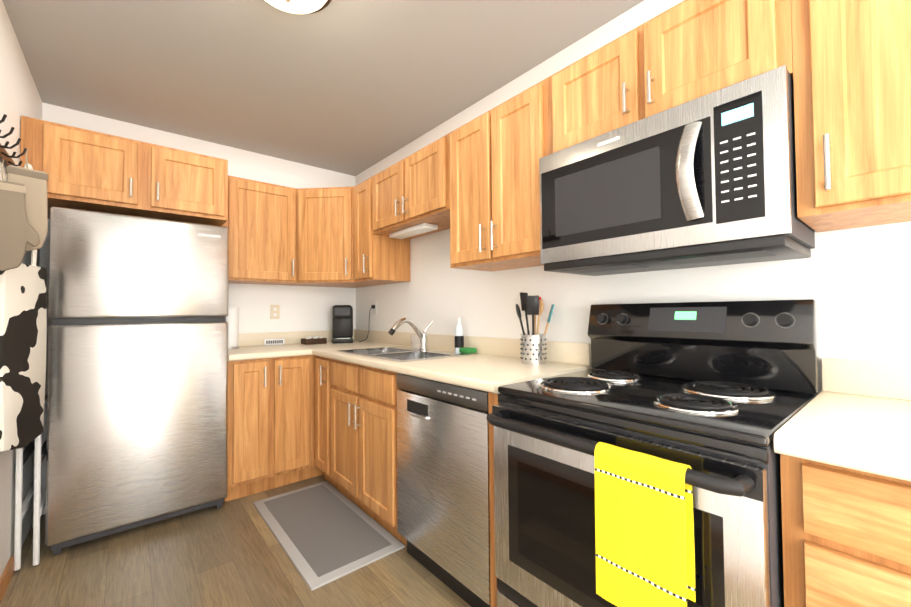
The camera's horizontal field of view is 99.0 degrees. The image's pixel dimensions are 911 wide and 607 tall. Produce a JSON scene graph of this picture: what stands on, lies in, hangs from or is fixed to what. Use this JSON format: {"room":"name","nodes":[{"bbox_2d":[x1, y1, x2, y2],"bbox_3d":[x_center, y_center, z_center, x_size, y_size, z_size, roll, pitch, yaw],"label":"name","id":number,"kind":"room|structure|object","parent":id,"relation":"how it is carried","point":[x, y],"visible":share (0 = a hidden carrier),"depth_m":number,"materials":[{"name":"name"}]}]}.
{"room":"kitchen","nodes":[
{"label":"kitchen","id":0,"kind":"room"},
{"bbox_2d":[0,0,41,577],"bbox_3d":[-0.878,-0.039,0.352,0.100,2.440,5.200,1,-2,-40],"label":"wall","id":1,"kind":"structure","parent":0,"point":[19,95],"depth_m":1.75,"materials":[{"name":"paint"}]},
{"bbox_2d":[0,556,13,602],"bbox_3d":[-0.616,1.136,0.113,0.012,0.075,4.330,1,-2,-40],"label":"baseboard","id":2,"kind":"structure","parent":1,"relation":"attached to","point":[6,576],"depth_m":1.67,"materials":[{"name":"brown wood"}]},
{"bbox_2d":[0,114,47,451],"bbox_3d":[-1.714,-0.029,1.527,0.155,1.257,0.592,1,-2,-40],"label":"hook rack","id":3,"kind":"object","parent":1,"relation":"attached to","point":[23,230],"visible":1,"depth_m":1.56,"materials":[{"name":"multicoloured fabric"}]},
{"bbox_2d":[40,102,355,514],"bbox_3d":[-1.720,0.029,2.979,2.007,2.440,0.100,1,-2,-40],"label":"wall","id":4,"kind":"structure","parent":0,"point":[305,308],"depth_m":3.06,"materials":[{"name":"paint"}]},
{"bbox_2d":[20,116,227,225],"bbox_3d":[-1.913,-0.697,2.333,0.861,0.375,0.664,1,-2,-40],"label":"upper cabinet","id":5,"kind":"object","parent":4,"relation":"attached to","point":[85,169],"visible":0.94,"depth_m":2.08,"materials":[{"name":"brown wood"}]},
{"bbox_2d":[222,175,295,284],"bbox_3d":[-1.484,-0.515,2.887,0.509,0.720,0.364,1,-2,-40],"label":"upper cabinet","id":6,"kind":"object","parent":4,"relation":"attached to","point":[260,223],"visible":0.83,"depth_m":2.79,"materials":[{"name":"brown wood"}]},
{"bbox_2d":[270,305,279,318],"bbox_3d":[-1.453,0.068,3.132,0.070,0.115,0.007,1,-2,-40],"label":"electrical outlet","id":7,"kind":"object","parent":4,"relation":"attached to","point":[274,311],"visible":1,"depth_m":3.13,"materials":[{"name":"plastic"}]},
{"bbox_2d":[0,474,470,606],"bbox_3d":[-0.063,1.219,1.003,2.207,0.060,5.200,1,-2,-40],"label":"floor","id":8,"kind":"structure","parent":0,"point":[231,553],"depth_m":1.75,"materials":[{"name":"brown wood"}]},
{"bbox_2d":[14,395,46,570],"bbox_3d":[-2.127,0.819,1.978,0.082,0.800,0.487,1,-2,-40],"label":"step stool","id":9,"kind":"object","parent":8,"relation":"on","point":[34,492],"visible":0.48,"depth_m":1.81,"materials":[{"name":"white metal"}]},
{"bbox_2d":[45,206,228,554],"bbox_3d":[-1.869,0.386,2.350,0.762,1.700,0.644,1,-2,-40],"label":"refrigerator","id":10,"kind":"object","parent":8,"relation":"on","point":[137,405],"visible":1,"depth_m":2.06,"materials":[{"name":"silver metal"}]},
{"bbox_2d":[224,355,323,501],"bbox_3d":[-1.139,0.804,2.952,1.134,0.880,0.649,1,-2,-40],"label":"base cabinet","id":11,"kind":"object","parent":8,"relation":"on","point":[271,423],"visible":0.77,"depth_m":2.54,"materials":[{"name":"brown wood"}]},
{"bbox_2d":[228,332,307,360],"bbox_3d":[-1.398,0.291,2.759,0.480,0.140,0.632,1,-2,-40],"label":"countertop","id":12,"kind":"structure","parent":11,"relation":"on","point":[251,345],"depth_m":2.86,"materials":[{"name":"laminate"}]},
{"bbox_2d":[226,303,238,348],"bbox_3d":[-1.635,0.159,2.804,0.136,0.330,0.136,1,-2,-40],"label":"paper towel","id":13,"kind":"object","parent":12,"relation":"on","point":[232,318],"visible":0.6,"depth_m":2.77,"materials":[{"name":"white paper"}]},
{"bbox_2d":[264,338,284,345],"bbox_3d":[-1.426,0.303,3.067,0.150,0.048,0.017,1,-2,-40],"label":"sign","id":14,"kind":"object","parent":12,"relation":"on","point":[274,341],"visible":0.98,"depth_m":3.06,"materials":[{"name":"white plastic"}]},
{"bbox_2d":[316,330,331,332],"bbox_3d":[-0.963,0.296,3.127,0.420,0.140,0.632,1,-2,-40],"label":"countertop","id":15,"kind":"structure","parent":11,"relation":"on","point":[321,331],"depth_m":3.37,"materials":[{"name":"laminate"}]},
{"bbox_2d":[292,329,591,393],"bbox_3d":[-0.401,0.276,2.459,0.654,0.140,2.379,1,-2,-40],"label":"countertop","id":16,"kind":"structure","parent":11,"relation":"on","point":[491,365],"depth_m":1.90,"materials":[{"name":"laminate"}]},
{"bbox_2d":[301,336,326,344],"bbox_3d":[-1.156,0.299,3.173,0.170,0.059,0.110,1,-2,-40],"label":"basket","id":17,"kind":"object","parent":16,"relation":"on","point":[313,340],"visible":1,"depth_m":3.14,"materials":[{"name":"brown wood"}]},
{"bbox_2d":[332,305,352,343],"bbox_3d":[-0.957,0.172,3.298,0.170,0.315,0.230,0,-1,-15],"label":"coffee maker","id":18,"kind":"object","parent":16,"relation":"on","point":[342,323],"visible":1,"depth_m":3.28,"materials":[{"name":"black plastic"}]},
{"bbox_2d":[337,346,470,361],"bbox_3d":[-0.337,0.375,2.366,0.466,0.156,0.771,1,-2,-40],"label":"sink basin","id":19,"kind":"object","parent":16,"relation":"in","point":[401,354],"visible":0.27,"depth_m":2.37,"materials":[{"name":"silver metal"}]},
{"bbox_2d":[388,317,432,350],"bbox_3d":[-0.279,0.191,2.422,0.312,0.213,0.068,1,-2,-40],"label":"faucet","id":20,"kind":"object","parent":16,"relation":"on","point":[421,334],"visible":1,"depth_m":2.44,"materials":[{"name":"silver metal"}]},
{"bbox_2d":[411,334,419,347],"bbox_3d":[-0.256,0.261,2.666,0.082,0.095,0.119,1,-2,-40],"label":"mug","id":21,"kind":"object","parent":16,"relation":"on","point":[415,340],"visible":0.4,"depth_m":2.64,"materials":[{"name":"ceramic"}]},
{"bbox_2d":[455,317,463,352],"bbox_3d":[0.022,0.191,2.338,0.056,0.215,0.057,1,-2,-40],"label":"soap bottle","id":22,"kind":"object","parent":16,"relation":"on","point":[459,337],"visible":0.98,"depth_m":2.32,"materials":[{"name":"white plastic"}]},
{"bbox_2d":[459,347,476,353],"bbox_3d":[0.073,0.277,2.300,0.070,0.030,0.090,1,-2,-40],"label":"sponge","id":23,"kind":"object","parent":16,"relation":"on","point":[468,350],"visible":0.96,"depth_m":2.27,"materials":[{"name":"green"}]},
{"bbox_2d":[516,292,554,364],"bbox_3d":[0.384,0.115,1.861,0.172,0.340,0.158,1,-2,-40],"label":"utensil holder","id":24,"kind":"object","parent":16,"relation":"on","point":[533,344],"visible":1,"depth_m":1.82,"materials":[{"name":"silver metal"}]},
{"bbox_2d":[253,481,404,590],"bbox_3d":[-0.749,1.216,2.164,0.465,0.012,0.993,1,-2,-40],"label":"floor mat","id":25,"kind":"object","parent":8,"relation":"on","point":[325,532],"visible":1,"depth_m":2.05,"materials":[{"name":"grey fabric"}]},
{"bbox_2d":[315,355,406,545],"bbox_3d":[-0.423,0.787,2.482,0.649,0.880,1.103,1,-2,-40],"label":"base cabinet","id":26,"kind":"object","parent":8,"relation":"on","point":[356,434],"visible":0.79,"depth_m":2.17,"materials":[{"name":"brown wood"}]},
{"bbox_2d":[396,373,490,606],"bbox_3d":[0.141,0.769,1.823,0.614,0.874,0.622,1,-2,-40],"label":"dishwasher","id":27,"kind":"object","parent":8,"relation":"on","point":[443,513],"visible":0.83,"depth_m":1.59,"materials":[{"name":"silver metal"}]},
{"bbox_2d":[488,392,499,606],"bbox_3d":[0.371,0.759,1.573,0.610,0.880,0.048,1,-2,-40],"label":"panel","id":28,"kind":"object","parent":8,"relation":"on","point":[493,399],"visible":0.17,"depth_m":1.39,"materials":[{"name":"brown wood"}]},
{"bbox_2d":[486,299,819,606],"bbox_3d":[0.587,0.591,1.202,0.762,1.195,0.722,1,-2,-40],"label":"range","id":29,"kind":"object","parent":8,"relation":"on","point":[623,477],"visible":1,"depth_m":1.04,"materials":[{"name":"black metal"}]},
{"bbox_2d":[594,442,695,606],"bbox_3d":[0.412,0.507,0.863,0.055,0.349,0.196,1,-2,-40],"label":"dish towel","id":30,"kind":"object","parent":29,"relation":"hanging from","point":[644,524],"depth_m":0.84,"materials":[{"name":"yellow fabric"}]},
{"bbox_2d":[780,454,910,606],"bbox_3d":[1.127,0.731,0.649,0.649,0.880,0.800,1,-2,-40],"label":"base cabinet","id":31,"kind":"object","parent":8,"relation":"on","point":[846,535],"visible":0.76,"depth_m":0.71,"materials":[{"name":"brown wood"}]},
{"bbox_2d":[774,357,910,480],"bbox_3d":[1.128,0.221,0.667,0.632,0.140,0.802,1,-2,-40],"label":"countertop","id":32,"kind":"structure","parent":31,"relation":"on","point":[854,414],"depth_m":0.84,"materials":[{"name":"laminate"}]},
{"bbox_2d":[2,0,643,175],"bbox_3d":[-0.085,-1.280,1.061,2.207,0.060,5.200,1,-2,-40],"label":"ceiling","id":33,"kind":"structure","parent":0,"point":[353,87],"depth_m":1.97,"materials":[{"name":"paint"}]},
{"bbox_2d":[263,0,330,13],"bbox_3d":[-0.618,-1.174,1.432,0.330,0.124,0.330,1,-2,-40],"label":"ceiling light","id":34,"kind":"object","parent":33,"relation":"attached to","point":[302,6],"visible":1,"depth_m":1.49,"materials":[{"name":"white glass"}]},
{"bbox_2d":[355,0,910,395],"bbox_3d":[0.731,-0.021,1.712,0.100,2.440,5.200,1,-2,-40],"label":"wall","id":35,"kind":"structure","parent":0,"point":[855,283],"depth_m":1.64,"materials":[{"name":"paint"}]},
{"bbox_2d":[288,187,386,287],"bbox_3d":[-0.962,-0.513,3.152,0.627,0.720,0.634,1,-2,-40],"label":"upper cabinet","id":36,"kind":"object","parent":35,"relation":"attached to","point":[324,237],"visible":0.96,"depth_m":2.93,"materials":[{"name":"brown wood"}]},
{"bbox_2d":[359,301,376,341],"bbox_3d":[-0.742,0.154,3.295,0.102,0.342,0.137,1,-2,-40],"label":"cord","id":37,"kind":"object","parent":35,"relation":"attached to","point":[374,306],"visible":1,"depth_m":3.29,"materials":[{"name":"black plastic"}]},
{"bbox_2d":[354,176,409,283],"bbox_3d":[-0.568,-0.523,2.891,0.364,0.720,0.283,1,-2,-40],"label":"upper cabinet","id":38,"kind":"object","parent":35,"relation":"attached to","point":[381,259],"visible":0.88,"depth_m":2.79,"materials":[{"name":"brown wood"}]},
{"bbox_2d":[372,133,449,238],"bbox_3d":[-0.207,-0.694,2.466,0.364,0.405,0.839,1,-2,-40],"label":"upper cabinet","id":39,"kind":"object","parent":35,"relation":"attached to","point":[412,190],"visible":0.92,"depth_m":2.31,"materials":[{"name":"brown wood"}]},
{"bbox_2d":[389,223,437,238],"bbox_3d":[-0.284,-0.473,2.558,0.105,0.030,0.420,1,-2,-40],"label":"under-cabinet light","id":40,"kind":"object","parent":39,"relation":"attached to","point":[415,230],"visible":1,"depth_m":2.50,"materials":[{"name":"white plastic"}]},
{"bbox_2d":[449,78,548,271],"bbox_3d":[0.271,-0.553,1.899,0.364,0.720,0.634,1,-2,-40],"label":"upper cabinet","id":41,"kind":"object","parent":35,"relation":"attached to","point":[497,152],"visible":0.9,"depth_m":1.76,"materials":[{"name":"brown wood"}]},
{"bbox_2d":[548,0,792,153],"bbox_3d":[0.718,-0.757,1.373,0.364,0.345,0.754,1,-2,-40],"label":"upper cabinet","id":42,"kind":"object","parent":35,"relation":"attached to","point":[682,52],"visible":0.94,"depth_m":1.22,"materials":[{"name":"brown wood"}]},
{"bbox_2d":[539,65,814,275],"bbox_3d":[0.696,-0.357,1.346,0.425,0.450,0.755,1,-2,-40],"label":"microwave","id":43,"kind":"object","parent":42,"relation":"attached to","point":[707,180],"visible":1,"depth_m":1.14,"materials":[{"name":"silver metal"}]},
{"bbox_2d":[791,0,910,231],"bbox_3d":[1.222,-0.588,0.775,0.364,0.720,0.800,1,-2,-40],"label":"upper cabinet","id":44,"kind":"object","parent":35,"relation":"attached to","point":[852,82],"visible":0.96,"depth_m":0.91,"materials":[{"name":"brown wood"}]}
]}

